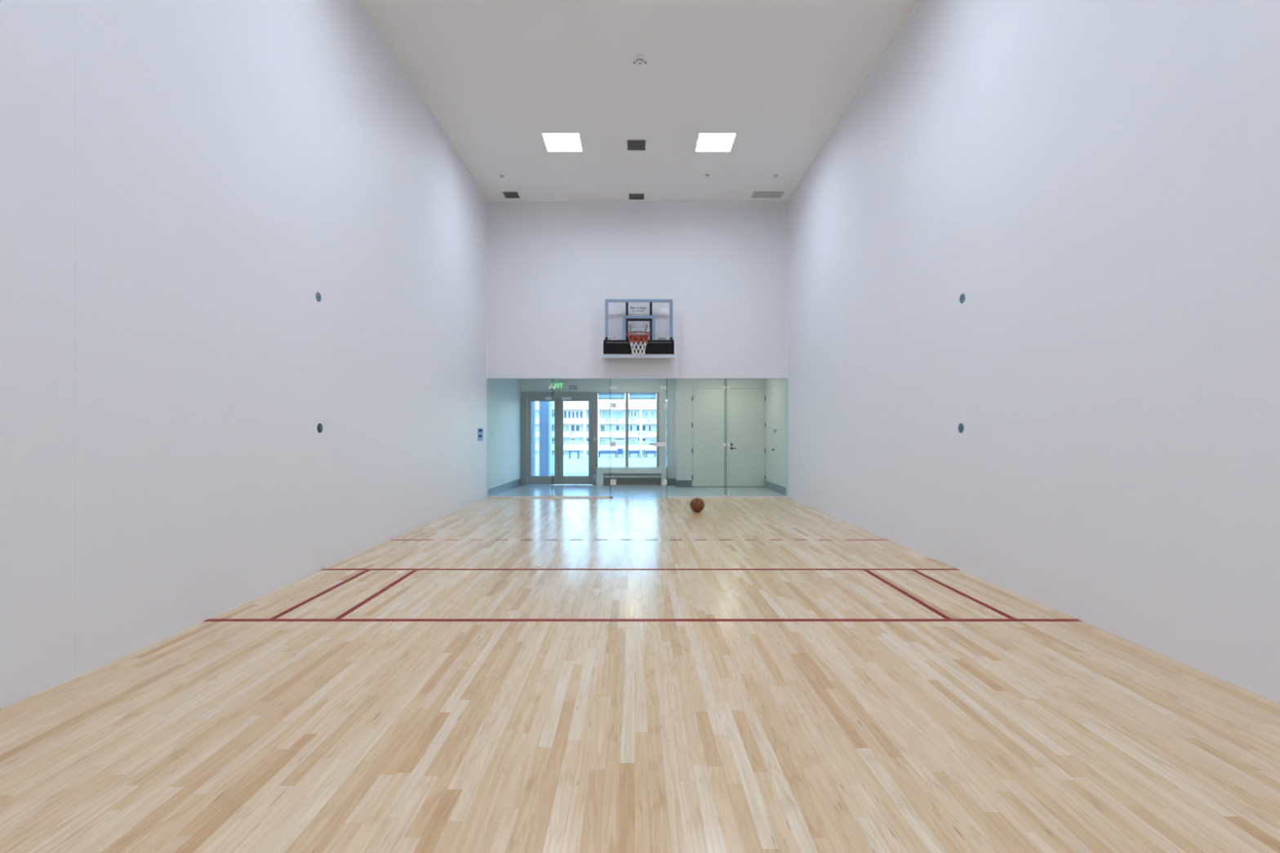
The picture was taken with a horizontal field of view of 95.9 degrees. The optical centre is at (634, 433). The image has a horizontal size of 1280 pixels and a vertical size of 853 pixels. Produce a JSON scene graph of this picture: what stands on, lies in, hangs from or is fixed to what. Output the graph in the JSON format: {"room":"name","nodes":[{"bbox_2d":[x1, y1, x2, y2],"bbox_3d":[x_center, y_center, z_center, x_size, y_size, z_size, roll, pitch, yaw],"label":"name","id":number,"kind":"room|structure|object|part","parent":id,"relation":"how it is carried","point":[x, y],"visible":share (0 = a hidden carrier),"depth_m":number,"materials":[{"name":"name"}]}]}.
{"room":"sports hall","nodes":[
{"label":"sports hall","id":0,"kind":"room"},
{"bbox_2d":[0,0,488,709],"bbox_3d":[-3.070,-1.710,5.555,0.160,6.020,12.550,0,0,0],"label":"wall","id":1,"kind":"structure","parent":0,"point":[182,181],"depth_m":4.04,"materials":[{"name":"white paint"}]},
{"bbox_2d":[315,292,321,302],"bbox_3d":[-2.986,-1.294,5.465,0.011,0.092,0.092,0,0,0],"label":"anchor plate","id":2,"kind":"object","parent":1,"relation":"attached to","point":[318,297],"visible":1,"depth_m":5.46,"materials":[{"name":"metal"}]},
{"bbox_2d":[317,423,322,432],"bbox_3d":[-2.986,-0.053,5.490,0.011,0.092,0.092,0,0,0],"label":"anchor plate","id":3,"kind":"object","parent":1,"relation":"attached to","point":[319,425],"visible":1,"depth_m":5.48,"materials":[{"name":"grey metal"}]},
{"bbox_2d":[358,0,487,200],"bbox_3d":[-2.979,-4.709,5.560,0.022,0.022,12.240,0,0,0],"label":"trim","id":4,"kind":"structure","parent":1,"relation":"attached to","point":[360,1],"depth_m":7.79,"materials":[{"name":"white paint"}]},
{"bbox_2d":[477,427,483,440],"bbox_3d":[-2.984,0.011,11.173,0.012,0.241,0.355,0,0,0],"label":"wall switch plate","id":5,"kind":"object","parent":1,"relation":"attached to","point":[480,430],"visible":1,"depth_m":11.17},
{"bbox_2d":[488,378,520,496],"bbox_3d":[-3.018,-0.075,13.340,0.265,2.750,3.020,0,0,0],"label":"wall","id":6,"kind":"structure","parent":0,"point":[504,394],"depth_m":12.97,"materials":[{"name":"paint"}]},
{"bbox_2d":[488,478,521,496],"bbox_3d":[-2.929,1.218,13.250,0.014,0.165,2.842,0,0,2],"label":"baseboard","id":7,"kind":"structure","parent":6,"relation":"attached to","point":[495,491],"depth_m":13.03,"materials":[{"name":"tile"}]},
{"bbox_2d":[520,378,675,484],"bbox_3d":[-0.865,-0.075,14.760,4.040,2.750,0.180,0,0,0],"label":"wall","id":8,"kind":"structure","parent":0,"point":[526,384],"depth_m":14.67,"materials":[{"name":"paint"}]},
{"bbox_2d":[551,380,563,390],"bbox_3d":[-1.959,-1.230,14.639,0.305,0.235,0.062,0,0,0],"label":"exit sign","id":9,"kind":"object","parent":8,"relation":"attached to","point":[558,385],"visible":0.86,"depth_m":14.61,"materials":[{"name":"plastic"}]},
{"bbox_2d":[521,391,595,484],"bbox_3d":[-1.925,0.122,14.710,1.880,2.357,0.200,0,0,0],"label":"door","id":10,"kind":"structure","parent":8,"relation":"in","point":[558,397],"depth_m":14.67,"materials":[{"name":"grey metal"}]},
{"bbox_2d":[568,386,577,389],"bbox_3d":[-1.558,-1.170,14.664,0.190,0.086,0.012,0,0,0],"label":"air vent","id":11,"kind":"object","parent":8,"relation":"in","point":[569,386],"visible":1,"depth_m":14.66,"materials":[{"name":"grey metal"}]},
{"bbox_2d":[595,391,659,467],"bbox_3d":[-0.178,-0.097,14.730,1.615,1.920,0.120,0,0,0],"label":"window","id":12,"kind":"structure","parent":8,"relation":"in","point":[597,393],"depth_m":14.67,"materials":[{"name":"grey metal"}]},
{"bbox_2d":[598,393,625,399],"bbox_3d":[-0.583,-0.952,14.712,0.687,0.156,0.040,0,0,0],"label":"roller blind","id":13,"kind":"object","parent":12,"relation":"attached to","point":[601,396],"visible":1,"depth_m":14.71,"materials":[{"name":"fabric"}]},
{"bbox_2d":[628,393,656,399],"bbox_3d":[0.209,-0.952,14.712,0.695,0.156,0.040,0,0,0],"label":"roller blind","id":14,"kind":"object","parent":12,"relation":"attached to","point":[632,396],"visible":1,"depth_m":14.71,"materials":[{"name":"fabric"}]},
{"bbox_2d":[486,201,787,378],"bbox_3d":[0.058,-2.920,11.755,6.095,3.600,0.150,0,0,0],"label":"wall","id":15,"kind":"structure","parent":0,"point":[553,267],"depth_m":11.68,"materials":[{"name":"white paint"}]},
{"bbox_2d":[486,200,487,377],"bbox_3d":[-2.981,-2.909,11.671,0.018,3.578,0.018,0,0,0],"label":"trim","id":16,"kind":"structure","parent":15,"relation":"attached to","point":[486,201],"depth_m":11.66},
{"bbox_2d":[487,200,786,201],"bbox_3d":[0.058,-4.709,11.669,6.051,0.022,0.022,0,0,0],"label":"trim","id":17,"kind":"structure","parent":15,"relation":"attached to","point":[487,200],"depth_m":11.66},
{"bbox_2d":[601,299,675,358],"bbox_3d":[0.084,-2.074,11.269,1.452,1.161,0.822,0,0,0],"label":"basketball hoop","id":18,"kind":"object","parent":15,"relation":"attached to","point":[632,346],"visible":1,"depth_m":11.39,"materials":[{"name":"plastic"}]},
{"bbox_3d":[0.077,-1.891,11.402,0.400,0.115,0.025,0,0,0],"label":"rim plate","id":19,"kind":"part","parent":18,"relation":"part of","materials":[{"name":"red metal"}]},
{"bbox_3d":[0.084,-1.530,11.435,1.433,0.073,0.090,0,0,0],"label":"rail","id":20,"kind":"part","parent":18,"relation":"part of","materials":[{"name":"white metal"}]},
{"bbox_3d":[0.090,-2.244,11.429,1.338,0.819,0.042,0,0,0],"label":"board frame","id":21,"kind":"part","parent":18,"relation":"part of","materials":[{"name":"white metal"}]},
{"bbox_2d":[786,200,788,377],"bbox_3d":[3.096,-2.909,11.671,0.018,3.578,0.018,0,0,0],"label":"trim","id":22,"kind":"structure","parent":15,"relation":"attached to","point":[787,201],"depth_m":11.66,"materials":[{"name":"white paint"}]},
{"bbox_2d":[361,0,917,199],"bbox_3d":[0.058,-4.790,5.555,6.415,0.140,12.550,0,0,0],"label":"ceiling","id":23,"kind":"structure","parent":0,"point":[496,76],"depth_m":7.79,"materials":[{"name":"paint"}]},
{"bbox_2d":[500,191,521,198],"bbox_3d":[-2.428,-4.714,11.410,0.345,0.012,0.340,0,0,0],"label":"ceiling vent","id":24,"kind":"object","parent":23,"relation":"in","point":[507,194],"visible":1,"depth_m":11.39,"materials":[{"name":"metal"}]},
{"bbox_2d":[542,133,582,151],"bbox_3d":[-1.160,-4.783,9.370,0.594,0.134,0.594,0,0,0],"label":"ceiling light","id":25,"kind":"object","parent":23,"relation":"attached to","point":[554,142],"visible":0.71,"depth_m":9.42,"materials":[{"name":"white plastic"}]},
{"bbox_2d":[625,138,647,151],"bbox_3d":[0.033,-4.714,9.440,0.355,0.012,0.380,0,0,0],"label":"ceiling vent","id":26,"kind":"object","parent":23,"relation":"in","point":[631,144],"visible":1,"depth_m":9.43,"materials":[{"name":"metal"}]},
{"bbox_3d":[0.033,-4.714,9.440,0.295,0.012,0.320,0,0,0],"label":"frame","id":27,"kind":"part","parent":26,"relation":"part of","materials":[{"name":"white metal"}]},
{"bbox_2d":[627,193,645,199],"bbox_3d":[0.043,-4.714,11.490,0.355,0.012,0.320,0,0,0],"label":"ceiling vent","id":28,"kind":"object","parent":23,"relation":"in","point":[630,196],"visible":1,"depth_m":11.48,"materials":[{"name":"metal"}]},
{"bbox_2d":[633,54,646,65],"bbox_3d":[0.070,-4.680,7.270,0.170,0.081,0.170,0,0,0],"label":"ceiling sensor","id":29,"kind":"object","parent":23,"relation":"attached to","point":[639,60],"visible":1,"depth_m":7.23,"materials":[{"name":"white plastic"}]},
{"bbox_2d":[694,133,736,151],"bbox_3d":[1.310,-4.783,9.370,0.594,0.134,0.594,0,0,0],"label":"ceiling light","id":30,"kind":"object","parent":23,"relation":"attached to","point":[706,142],"visible":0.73,"depth_m":9.42,"materials":[{"name":"white plastic"}]},
{"bbox_2d":[749,190,786,198],"bbox_3d":[2.625,-4.714,11.390,0.650,0.012,0.360,0,0,0],"label":"ceiling vent","id":31,"kind":"object","parent":23,"relation":"in","point":[755,193],"visible":1,"depth_m":11.36,"materials":[{"name":"metal"}]},
{"bbox_2d":[0,484,1279,852],"bbox_3d":[0.095,1.359,7.065,6.490,0.121,15.570,0,0,0],"label":"floor","id":32,"kind":"structure","parent":0,"point":[488,675],"depth_m":2.67,"materials":[{"name":"brown wood"}]},
{"bbox_2d":[548,386,555,497],"bbox_3d":[-1.668,0.090,11.806,0.143,2.420,0.271,0,0,0],"label":"glass fin","id":33,"kind":"object","parent":32,"relation":"on","point":[549,387],"visible":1,"depth_m":11.67,"materials":[{"name":"glass"}]},
{"bbox_2d":[596,466,666,485],"bbox_3d":[-0.058,1.073,14.555,1.756,0.454,0.229,0,0,0],"label":"radiator cover","id":34,"kind":"object","parent":32,"relation":"on","point":[602,479],"visible":0.93,"depth_m":14.54,"materials":[{"name":"white metal"}]},
{"bbox_3d":[-0.858,1.146,14.555,0.156,0.308,0.229,0,0,0],"label":"leg","id":35,"kind":"part","parent":34,"relation":"part of","materials":[{"name":"white ceramic"}]},
{"bbox_3d":[-0.058,0.919,14.555,1.756,0.146,0.229,0,0,0],"label":"panel","id":36,"kind":"part","parent":34,"relation":"part of","materials":[{"name":"white ceramic"}]},
{"bbox_2d":[604,477,660,484],"bbox_3d":[-0.054,1.200,14.615,1.436,0.192,0.050,0,0,0],"label":"grille","id":37,"kind":"object","parent":34,"relation":"attached to","point":[620,481],"depth_m":14.63,"materials":[{"name":"grey metal"}]},
{"bbox_3d":[0.746,1.146,14.555,0.148,0.308,0.229,0,0,0],"label":"leg","id":38,"kind":"part","parent":34,"relation":"part of","materials":[{"name":"white metal"}]},
{"bbox_2d":[486,496,787,497],"bbox_3d":[0.058,1.282,11.695,6.091,0.035,0.030,0,0,0],"label":"trim","id":39,"kind":"structure","parent":32,"relation":"on","point":[486,496],"depth_m":11.68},
{"bbox_2d":[486,378,487,496],"bbox_3d":[-2.329,0.074,11.694,1.314,2.381,0.012,0,0,0],"label":"sheet","id":40,"kind":"object","parent":39,"relation":"on","point":[486,379],"visible":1,"depth_m":11.70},
{"bbox_2d":[551,378,552,496],"bbox_3d":[-1.081,0.074,11.694,1.166,2.381,0.012,0,0,0],"label":"sheet","id":41,"kind":"object","parent":39,"relation":"on","point":[552,379],"visible":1,"depth_m":11.70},
{"bbox_2d":[610,403,666,497],"bbox_3d":[0.085,0.235,11.680,1.144,2.130,0.054,0,0,1],"label":"door","id":42,"kind":"structure","parent":32,"relation":"on","point":[613,482],"depth_m":11.67,"materials":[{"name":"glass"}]},
{"bbox_3d":[0.085,0.231,11.694,1.144,2.122,0.012,0,0,0],"label":"door glass","id":43,"kind":"part","parent":42,"relation":"part of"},
{"bbox_2d":[660,378,667,497],"bbox_3d":[0.612,0.090,11.806,0.175,2.420,0.271,0,0,0],"label":"glass fin","id":44,"kind":"object","parent":32,"relation":"on","point":[661,387],"visible":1,"depth_m":11.76,"materials":[{"name":"glass"}]},
{"bbox_3d":[0.664,0.090,11.821,0.019,2.420,0.240,0,0,0],"label":"fin glass","id":45,"kind":"part","parent":44,"relation":"part of","materials":[{"name":"clear glass"}]},
{"bbox_2d":[689,497,704,512],"bbox_3d":[1.042,1.180,9.580,0.241,0.242,0.241,0,0,0],"label":"basketball","id":46,"kind":"object","parent":32,"relation":"on","point":[696,504],"visible":1,"depth_m":9.50,"materials":[{"name":"rubber"}]},
{"bbox_2d":[722,386,729,497],"bbox_3d":[1.862,0.090,11.806,0.143,2.420,0.271,0,0,0],"label":"glass fin","id":47,"kind":"object","parent":32,"relation":"on","point":[724,387],"visible":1,"depth_m":11.67,"materials":[{"name":"glass"}]},
{"bbox_2d":[675,378,681,479],"bbox_3d":[1.095,-0.075,14.385,0.120,2.750,0.570,0,0,0],"label":"wall","id":48,"kind":"structure","parent":0,"point":[677,381],"depth_m":14.10,"materials":[{"name":"paint"}]},
{"bbox_2d":[660,478,692,487],"bbox_3d":[1.030,1.218,14.374,0.328,0.165,0.887,0,0,-33],"label":"baseboard","id":49,"kind":"structure","parent":48,"relation":"attached to","point":[678,483],"depth_m":14.09,"materials":[{"name":"tile"}]},
{"bbox_2d":[681,378,765,479],"bbox_3d":[2.181,-0.075,14.165,2.052,2.750,0.130,0,0,0],"label":"wall","id":50,"kind":"structure","parent":0,"point":[687,384],"depth_m":14.10,"materials":[{"name":"paint"}]},
{"bbox_2d":[691,387,765,486],"bbox_3d":[2.304,0.088,14.130,1.806,2.423,0.160,0,0,0],"label":"door","id":51,"kind":"structure","parent":50,"relation":"in","point":[735,416],"depth_m":14.11,"materials":[{"name":"white paint"}]},
{"bbox_2d":[765,378,786,487],"bbox_3d":[3.270,-0.075,13.025,0.140,2.750,2.390,0,0,0],"label":"wall","id":52,"kind":"structure","parent":0,"point":[775,388],"depth_m":13.06,"materials":[{"name":"paint"}]},
{"bbox_2d":[764,480,786,495],"bbox_3d":[3.193,1.218,12.965,0.014,0.165,2.270,0,0,0],"label":"baseboard","id":53,"kind":"structure","parent":52,"relation":"attached to","point":[782,490],"depth_m":13.00,"materials":[{"name":"tile"}]},
{"bbox_2d":[786,0,1279,703],"bbox_3d":[3.185,-1.710,5.555,0.160,6.020,12.550,0,0,0],"label":"wall","id":54,"kind":"structure","parent":0,"point":[1097,181],"depth_m":4.17,"materials":[{"name":"white paint"}]},
{"bbox_2d":[786,0,920,200],"bbox_3d":[3.094,-4.709,5.560,0.022,0.022,12.240,0,0,0],"label":"trim","id":55,"kind":"structure","parent":54,"relation":"attached to","point":[917,1],"depth_m":7.81,"materials":[{"name":"white paint"}]},
{"bbox_2d":[958,423,964,432],"bbox_3d":[3.100,-0.053,5.490,0.011,0.092,0.092,0,0,0],"label":"anchor plate","id":56,"kind":"object","parent":54,"relation":"attached to","point":[961,428],"visible":1,"depth_m":5.48,"materials":[{"name":"grey metal"}]},
{"bbox_2d":[959,293,964,303],"bbox_3d":[3.100,-1.280,5.468,0.011,0.092,0.092,0,0,0],"label":"anchor plate","id":57,"kind":"object","parent":54,"relation":"attached to","point":[962,299],"visible":1,"depth_m":5.46,"materials":[{"name":"metal"}]},
{"label":"outside","id":58,"kind":"structure","parent":0,"visible":0},
{"bbox_2d":[535,401,656,454],"bbox_3d":[-10.907,3.187,131.000,86.565,20.225,12.000,0,0,0],"label":"apartment block","id":59,"kind":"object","parent":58,"point":[575,414],"visible":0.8,"depth_m":126.69,"materials":[{"name":"white paint"}]},
{"bbox_3d":[-14.716,-1.125,126.770,0.839,1.358,0.060,0,0,0],"label":"pane","id":60,"kind":"part","parent":59,"relation":"part of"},
{"bbox_3d":[-13.521,-1.203,126.770,0.804,1.341,0.060,0,0,0],"label":"pane","id":61,"kind":"part","parent":59,"relation":"part of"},
{"bbox_3d":[-13.071,2.112,126.770,1.704,0.562,0.060,0,0,0],"label":"pane","id":62,"kind":"part","parent":59,"relation":"part of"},
{"bbox_3d":[-6.968,1.853,126.770,1.272,1.081,0.060,0,0,0],"label":"pane","id":63,"kind":"part","parent":59,"relation":"part of","materials":[{"name":"glass"}]},
{"bbox_3d":[-6.925,-1.143,126.770,0.839,1.324,0.060,0,0,0],"label":"pane","id":64,"kind":"part","parent":59,"relation":"part of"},
{"bbox_3d":[-6.233,-4.190,126.770,1.878,1.601,0.060,0,0,0],"label":"pane","id":65,"kind":"part","parent":59,"relation":"part of","materials":[{"name":"blue glass"}]},
{"bbox_3d":[-3.636,-4.190,126.770,2.570,1.601,0.060,0,0,0],"label":"pane","id":66,"kind":"part","parent":59,"relation":"part of","materials":[{"name":"blue glass"}]},
{"bbox_3d":[-0.346,1.853,126.770,1.531,1.081,0.060,0,0,0],"label":"pane","id":67,"kind":"part","parent":59,"relation":"part of","materials":[{"name":"glass"}]},
{"bbox_3d":[2.683,-4.155,126.770,1.012,1.531,0.060,0,0,0],"label":"pane","id":68,"kind":"part","parent":59,"relation":"part of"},
{"bbox_3d":[3.965,-4.155,126.770,0.873,1.531,0.060,0,0,0],"label":"pane","id":69,"kind":"part","parent":59,"relation":"part of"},
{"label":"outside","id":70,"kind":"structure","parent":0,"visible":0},
{"bbox_2d":[535,454,656,475],"bbox_3d":[-6.000,1.500,25.675,48.000,0.300,21.650,0,0,0],"label":"terrace","id":71,"kind":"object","parent":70,"point":[573,466],"visible":0.11,"depth_m":27.15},
{"bbox_2d":[531,401,535,475],"bbox_3d":[-3.135,-0.375,15.450,0.930,3.450,0.300,0,0,0],"label":"wall","id":72,"kind":"structure","parent":71,"relation":"on","point":[533,403],"depth_m":15.30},
{"bbox_2d":[551,401,551,472],"bbox_3d":[-2.903,-0.775,20.030,0.055,4.250,0.060,0,0,0],"label":"pole","id":73,"kind":"object","parent":71,"relation":"on","point":[551,402],"visible":0.21,"depth_m":20.02,"materials":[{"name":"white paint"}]},
{"bbox_2d":[568,450,579,458],"bbox_3d":[-3.263,1.140,31.250,0.558,0.420,0.500,0,0,0],"label":"outdoor table","id":74,"kind":"object","parent":71,"relation":"on","point":[569,451],"visible":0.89,"depth_m":31.05,"materials":[{"name":"blue"}]},
{"bbox_2d":[535,441,656,455],"bbox_3d":[-5.000,0.925,36.000,26.050,0.850,0.060,0,0,0],"label":"terrace railing","id":75,"kind":"object","parent":71,"relation":"on","point":[535,442],"visible":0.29,"depth_m":35.97,"materials":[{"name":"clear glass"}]},
{"bbox_3d":[-5.000,0.525,36.000,26.000,0.050,0.060,0,0,0],"label":"rail","id":76,"kind":"part","parent":75,"relation":"part of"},
{"bbox_2d":[598,450,617,457],"bbox_3d":[-1.543,1.170,33.300,1.074,0.360,0.600,0,0,0],"label":"bench","id":77,"kind":"object","parent":71,"relation":"on","point":[599,451],"visible":0.96,"depth_m":33.02,"materials":[{"name":"blue"}]},
{"bbox_3d":[-1.543,1.060,33.300,1.074,0.140,0.600,0,0,0],"label":"seat","id":78,"kind":"part","parent":77,"relation":"part of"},
{"bbox_2d":[617,448,622,457],"bbox_3d":[-0.813,1.100,32.770,0.320,0.500,0.340,0,0,0],"label":"outdoor chair","id":79,"kind":"object","parent":71,"relation":"on","point":[619,451],"visible":1,"depth_m":32.90,"materials":[{"name":"blue"}]},
{"bbox_3d":[-0.813,0.975,32.920,0.320,0.250,0.040,0,0,0],"label":"backrest","id":80,"kind":"part","parent":79,"relation":"part of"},
{"bbox_2d":[628,450,639,457],"bbox_3d":[-0.023,1.170,33.300,0.594,0.360,0.600,0,0,0],"label":"bench","id":81,"kind":"object","parent":71,"relation":"on","point":[629,451],"visible":0.96,"depth_m":33.02,"materials":[{"name":"blue"}]},
{"bbox_3d":[-0.023,1.060,33.300,0.594,0.140,0.600,0,0,0],"label":"seat","id":82,"kind":"part","parent":81,"relation":"part of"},
{"bbox_2d":[645,450,656,457],"bbox_3d":[0.937,1.170,33.300,0.594,0.360,0.600,0,0,0],"label":"bench","id":83,"kind":"object","parent":71,"relation":"on","point":[654,452],"visible":0.96,"depth_m":33.02,"materials":[{"name":"blue"}]},
{"bbox_3d":[0.937,1.060,33.300,0.594,0.140,0.600,0,0,0],"label":"seat","id":84,"kind":"part","parent":83,"relation":"part of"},
{"bbox_3d":[-2.850,1.260,16.175,1.100,0.180,0.850,0,0,0],"label":"kerb","id":85,"kind":"object","parent":71,"relation":"on","visible":0},
{"bbox_2d":[539,401,551,475],"bbox_3d":[-2.504,-0.465,16.225,0.266,3.270,0.450,0,0,0],"label":"pillar","id":86,"kind":"structure","parent":85,"relation":"on","point":[544,406],"depth_m":16.00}
]}

